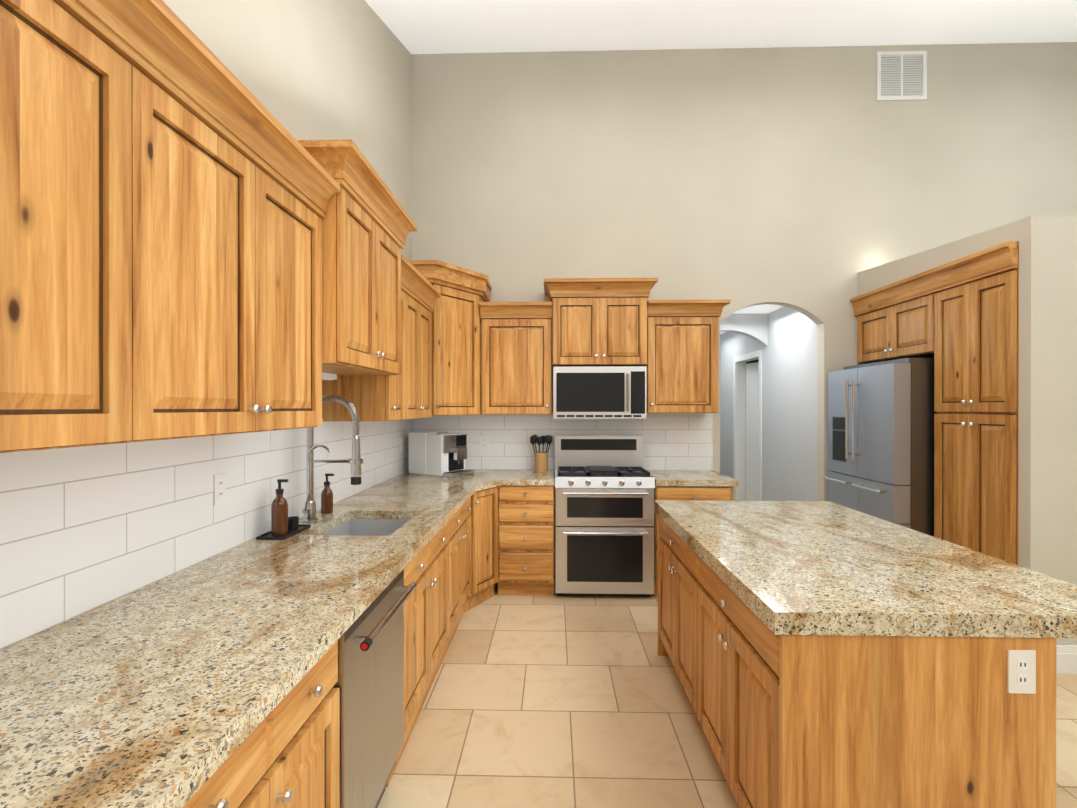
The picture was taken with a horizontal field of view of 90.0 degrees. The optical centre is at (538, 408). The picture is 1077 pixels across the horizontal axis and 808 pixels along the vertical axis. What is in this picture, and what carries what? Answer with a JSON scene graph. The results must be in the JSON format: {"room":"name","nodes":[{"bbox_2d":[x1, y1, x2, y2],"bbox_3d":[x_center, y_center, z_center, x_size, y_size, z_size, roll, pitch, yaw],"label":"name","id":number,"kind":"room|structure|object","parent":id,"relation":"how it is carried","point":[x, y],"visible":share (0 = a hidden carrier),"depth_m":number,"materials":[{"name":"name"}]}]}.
{"room":"kitchen","nodes":[
{"label":"kitchen","id":0,"kind":"room"},
{"bbox_2d":[0,0,411,648],"bbox_3d":[-1.279,-1.012,1.573,0.126,4.950,6.690,0,0,2],"label":"wall","id":1,"kind":"structure","parent":0,"point":[83,529],"depth_m":2.09,"materials":[{"name":"tile"}]},
{"bbox_2d":[0,0,163,452],"bbox_3d":[-1.053,-0.368,0.916,0.366,0.886,0.586,0,0,2],"label":"upper cabinet","id":2,"kind":"object","parent":1,"relation":"attached to","point":[82,81],"depth_m":1.02,"materials":[{"name":"brown wood"}]},
{"bbox_2d":[214,472,225,504],"bbox_3d":[-1.199,0.302,2.029,0.007,0.114,0.070,0,0,2],"label":"electrical outlet","id":3,"kind":"object","parent":1,"relation":"attached to","point":[220,488],"visible":1,"depth_m":2.02,"materials":[{"name":"white plastic"}]},
{"bbox_2d":[164,44,327,439],"bbox_3d":[-1.035,-0.370,1.592,0.366,0.886,1.003,0,0,2],"label":"upper cabinet","id":4,"kind":"object","parent":1,"relation":"attached to","point":[169,186],"depth_m":1.51,"materials":[{"name":"brown wood"}]},
{"bbox_2d":[297,139,416,375],"bbox_3d":[-0.939,-0.594,2.511,0.507,0.830,0.973,0,0,2],"label":"upper cabinet","id":5,"kind":"object","parent":1,"relation":"attached to","point":[368,224],"visible":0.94,"depth_m":2.29,"materials":[{"name":"brown wood"}]},
{"bbox_2d":[322,372,336,379],"bbox_3d":[-1.111,-0.162,2.510,0.090,0.030,0.630,0,0,2],"label":"under-cabinet light","id":6,"kind":"object","parent":5,"relation":"attached to","point":[327,376],"visible":0.18,"depth_m":2.73,"materials":[{"name":"white plastic"}]},
{"bbox_2d":[322,254,440,420],"bbox_3d":[-0.948,-0.386,3.446,0.437,0.910,1.026,0,0,2],"label":"upper cabinet","id":7,"kind":"object","parent":1,"relation":"attached to","point":[405,394],"visible":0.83,"depth_m":3.23,"materials":[{"name":"brown wood"}]},
{"bbox_2d":[401,437,403,450],"bbox_3d":[-1.131,0.297,4.468,0.007,0.114,0.070,0,0,2],"label":"electrical outlet","id":8,"kind":"object","parent":1,"relation":"attached to","point":[402,443],"visible":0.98,"depth_m":4.47,"materials":[{"name":"white plastic"}]},
{"bbox_2d":[408,260,491,415],"bbox_3d":[-0.773,-0.512,4.344,0.736,1.130,0.879,0,0,2],"label":"upper cabinet","id":9,"kind":"object","parent":1,"relation":"attached to","point":[456,352],"visible":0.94,"depth_m":4.15,"materials":[{"name":"brown wood"}]},
{"bbox_2d":[365,0,1076,53],"bbox_3d":[2.377,-2.068,1.469,7.440,2.442,6.690,0,0,2],"label":"ceiling","id":10,"kind":"structure","parent":0,"point":[449,26],"depth_m":4.11,"materials":[{"name":"paint"}]},
{"bbox_2d":[377,573,1076,807],"bbox_3d":[2.382,1.489,3.451,7.700,0.060,10.800,0,0,2],"label":"floor","id":11,"kind":"structure","parent":0,"point":[554,701],"depth_m":2.51,"materials":[{"name":"tile"}]},
{"bbox_2d":[182,640,339,807],"bbox_3d":[-0.894,0.945,1.077,0.677,0.698,0.817,0,0,2],"label":"base cabinet","id":12,"kind":"object","parent":11,"relation":"on","point":[285,753],"depth_m":1.22,"materials":[{"name":"brown wood"}]},
{"bbox_2d":[0,470,503,807],"bbox_3d":[-0.774,0.656,2.048,0.863,0.219,5.462,0,0,2],"label":"countertop","id":13,"kind":"structure","parent":12,"relation":"on","point":[173,690],"depth_m":1.20,"materials":[{"name":"beige stone"}]},
{"bbox_2d":[256,524,310,539],"bbox_3d":[-1.110,0.539,2.357,0.120,0.012,0.240,0,0,2],"label":"soap tray","id":14,"kind":"object","parent":13,"relation":"on","point":[270,536],"visible":0.69,"depth_m":2.29,"materials":[{"name":"black plastic"}]},
{"bbox_2d":[271,479,287,535],"bbox_3d":[-1.110,0.421,2.312,0.068,0.235,0.066,0,0,2],"label":"soap bottle","id":15,"kind":"object","parent":14,"relation":"on","point":[279,515],"visible":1,"depth_m":2.29,"materials":[{"name":"orange glass"}]},
{"bbox_2d":[288,516,298,529],"bbox_3d":[-1.103,0.514,2.417,0.052,0.050,0.052,0,0,2],"label":"cup","id":16,"kind":"object","parent":14,"relation":"on","point":[293,522],"visible":0.92,"depth_m":2.40,"materials":[{"name":"black ceramic"}]},
{"bbox_2d":[321,473,333,513],"bbox_3d":[-1.100,0.442,2.806,0.065,0.205,0.060,0,0,2],"label":"soap bottle","id":17,"kind":"object","parent":13,"relation":"on","point":[326,500],"visible":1,"depth_m":2.79,"materials":[{"name":"orange glass"}]},
{"bbox_2d":[302,394,362,522],"bbox_3d":[-0.992,0.237,2.577,0.292,0.615,0.110,0,0,2],"label":"faucet","id":18,"kind":"object","parent":13,"relation":"on","point":[355,461],"visible":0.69,"depth_m":2.58,"materials":[{"name":"silver metal"}]},
{"bbox_2d":[409,431,473,477],"bbox_3d":[-0.798,0.368,4.427,0.465,0.347,0.285,0,0,34],"label":"coffee machine","id":19,"kind":"object","parent":13,"relation":"on","point":[439,454],"visible":1,"depth_m":4.33,"materials":[{"name":"white plastic"}]},
{"bbox_2d":[333,569,416,807],"bbox_3d":[-0.811,1.030,1.783,0.688,0.864,0.591,0,0,2],"label":"dishwasher","id":20,"kind":"object","parent":11,"relation":"on","point":[370,683],"visible":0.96,"depth_m":1.70,"materials":[{"name":"silver metal"}]},
{"bbox_2d":[401,545,453,748],"bbox_3d":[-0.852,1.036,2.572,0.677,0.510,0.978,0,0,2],"label":"base cabinet","id":21,"kind":"object","parent":11,"relation":"on","point":[429,608],"depth_m":2.48,"materials":[{"name":"brown wood"}]},
{"bbox_2d":[423,497,470,632],"bbox_3d":[-0.829,0.940,3.391,0.677,0.698,0.900,0,0,2],"label":"base cabinet","id":22,"kind":"object","parent":11,"relation":"on","point":[456,532],"depth_m":3.36,"materials":[{"name":"brown wood"}]},
{"bbox_2d":[464,486,499,611],"bbox_3d":[-0.725,1.024,4.312,0.835,0.868,0.946,0,0,2],"label":"base cabinet","id":23,"kind":"object","parent":11,"relation":"on","point":[485,504],"depth_m":3.99,"materials":[{"name":"brown wood"}]},
{"bbox_2d":[480,470,553,485],"bbox_3d":[-0.145,0.565,4.432,0.550,0.045,0.662,0,0,2],"label":"countertop","id":24,"kind":"structure","parent":23,"relation":"on","point":[511,477],"depth_m":4.30,"materials":[{"name":"beige stone"}]},
{"bbox_2d":[530,435,552,471],"bbox_3d":[0.024,0.383,4.616,0.195,0.317,0.160,0,0,2],"label":"utensil crock","id":25,"kind":"object","parent":24,"relation":"on","point":[541,461],"visible":1,"depth_m":4.57,"materials":[{"name":"brown wood"}]},
{"bbox_2d":[500,485,553,595],"bbox_3d":[-0.106,1.023,4.426,0.470,0.868,0.683,0,0,2],"label":"base cabinet","id":26,"kind":"object","parent":11,"relation":"on","point":[512,539],"depth_m":4.13,"materials":[{"name":"brown wood"}]},
{"bbox_2d":[555,435,654,596],"bbox_3d":[0.514,0.845,4.394,0.757,1.225,0.694,0,0,2],"label":"range","id":27,"kind":"object","parent":11,"relation":"on","point":[604,513],"visible":1,"depth_m":4.11,"materials":[{"name":"silver metal"}]},
{"bbox_2d":[653,486,732,596],"bbox_3d":[1.198,1.024,4.398,0.589,0.868,0.666,0,0,2],"label":"base cabinet","id":28,"kind":"object","parent":11,"relation":"on","point":[712,493],"visible":0.19,"depth_m":4.10,"materials":[{"name":"brown wood"}]},
{"bbox_2d":[647,470,738,485],"bbox_3d":[1.211,0.565,4.401,0.624,0.045,0.647,0,0,2],"label":"countertop","id":29,"kind":"structure","parent":28,"relation":"on","point":[688,478],"depth_m":4.18,"materials":[{"name":"beige stone"}]},
{"bbox_2d":[658,515,1056,807],"bbox_3d":[1.030,1.035,2.315,0.748,0.853,1.741,0,0,2],"label":"kitchen island","id":30,"kind":"object","parent":11,"relation":"on","point":[815,721],"visible":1,"depth_m":1.45,"materials":[{"name":"brown wood"}]},
{"bbox_2d":[654,500,1076,637],"bbox_3d":[1.172,0.576,2.308,1.025,0.060,1.750,0,0,2],"label":"island countertop","id":31,"kind":"structure","parent":30,"relation":"on","point":[803,568],"depth_m":1.75,"materials":[{"name":"beige stone"}]},
{"bbox_2d":[1007,650,1035,693],"bbox_3d":[1.286,0.701,1.433,0.070,0.114,0.007,0,0,2],"label":"outlet","id":32,"kind":"object","parent":30,"relation":"attached to","point":[1021,671],"visible":1,"depth_m":1.43,"materials":[{"name":"white plastic"}]},
{"bbox_2d":[823,358,936,536],"bbox_3d":[2.890,0.550,4.202,0.926,1.815,0.908,0,0,2],"label":"fridge","id":33,"kind":"object","parent":11,"relation":"on","point":[881,440],"visible":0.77,"depth_m":3.85,"materials":[{"name":"silver metal"}]},
{"bbox_2d":[930,242,1018,564],"bbox_3d":[3.064,0.257,3.385,0.686,2.405,0.650,0,0,2],"label":"tall cabinet","id":34,"kind":"object","parent":11,"relation":"on","point":[957,320],"depth_m":3.34,"materials":[{"name":"brown wood"}]},
{"bbox_2d":[411,42,1076,572],"bbox_3d":[2.469,-1.018,4.755,7.440,4.950,0.120,0,0,2],"label":"wall","id":35,"kind":"structure","parent":0,"point":[809,182],"depth_m":4.71,"materials":[{"name":"paint"}]},
{"bbox_2d":[479,302,551,414],"bbox_3d":[-0.178,-0.405,4.548,0.584,0.908,0.437,0,0,2],"label":"upper cabinet","id":36,"kind":"object","parent":35,"relation":"attached to","point":[516,358],"visible":1,"depth_m":4.40,"materials":[{"name":"brown wood"}]},
{"bbox_2d":[412,413,712,470],"bbox_3d":[0.201,0.294,4.757,2.654,0.515,0.006,0,0,2],"label":"backsplash","id":37,"kind":"structure","parent":35,"relation":"attached to","point":[678,441],"depth_m":4.75,"materials":[{"name":"tile"}]},
{"bbox_2d":[481,436,488,448],"bbox_3d":[-0.477,0.300,4.769,0.070,0.114,0.007,0,0,2],"label":"electrical outlet","id":38,"kind":"object","parent":37,"relation":"attached to","point":[484,442],"visible":1,"depth_m":4.77,"materials":[{"name":"white plastic"}]},
{"bbox_2d":[544,278,657,367],"bbox_3d":[0.499,-0.693,4.504,0.904,0.680,0.487,0,0,2],"label":"upper cabinet","id":39,"kind":"object","parent":35,"relation":"attached to","point":[597,322],"visible":1,"depth_m":4.33,"materials":[{"name":"brown wood"}]},
{"bbox_2d":[553,366,646,418],"bbox_3d":[0.499,-0.129,4.517,0.749,0.420,0.462,0,0,2],"label":"microwave","id":40,"kind":"object","parent":39,"relation":"attached to","point":[609,392],"visible":1,"depth_m":4.33,"materials":[{"name":"silver metal"}]},
{"bbox_2d":[646,299,730,412],"bbox_3d":[1.210,-0.415,4.510,0.650,0.905,0.437,0,0,2],"label":"upper cabinet","id":41,"kind":"object","parent":35,"relation":"attached to","point":[682,356],"visible":0.96,"depth_m":4.36,"materials":[{"name":"brown wood"}]},
{"bbox_2d":[877,51,926,100],"bbox_3d":[3.147,-2.883,4.666,0.420,0.420,0.012,0,0,2],"label":"air vent","id":42,"kind":"object","parent":35,"relation":"in","point":[901,75],"visible":1,"depth_m":4.66,"materials":[{"name":"white metal"}]},
{"bbox_2d":[720,304,816,500],"bbox_3d":[2.891,0.144,6.481,2.739,2.620,3.350,0,0,2],"label":"wall","id":43,"kind":"structure","parent":0,"point":[783,339],"depth_m":5.60,"materials":[{"name":"paint"}]},
{"bbox_2d":[733,350,761,500],"bbox_3d":[2.712,0.393,6.561,0.362,2.120,0.940,0,0,2],"label":"door frame","id":44,"kind":"structure","parent":43,"relation":"attached to","point":[739,424],"depth_m":6.89,"materials":[{"name":"white"}]},
{"bbox_2d":[858,215,1076,644],"bbox_3d":[4.397,0.139,3.791,3.290,2.640,1.703,0,0,2],"label":"wall","id":45,"kind":"structure","parent":0,"point":[1047,459],"depth_m":2.98,"materials":[{"name":"paint"}]},
{"bbox_2d":[854,270,929,362],"bbox_3d":[3.086,-0.670,4.191,0.686,0.555,0.966,0,0,2],"label":"upper cabinet","id":46,"kind":"object","parent":45,"relation":"attached to","point":[894,320],"depth_m":4.13,"materials":[{"name":"brown wood"}]},
{"bbox_2d":[1056,645,1076,673],"bbox_3d":[4.374,1.385,2.933,3.288,0.150,0.017,0,0,2],"label":"baseboard","id":47,"kind":"structure","parent":45,"relation":"attached to","point":[1066,659],"depth_m":2.96,"materials":[{"name":"white"}]}
]}

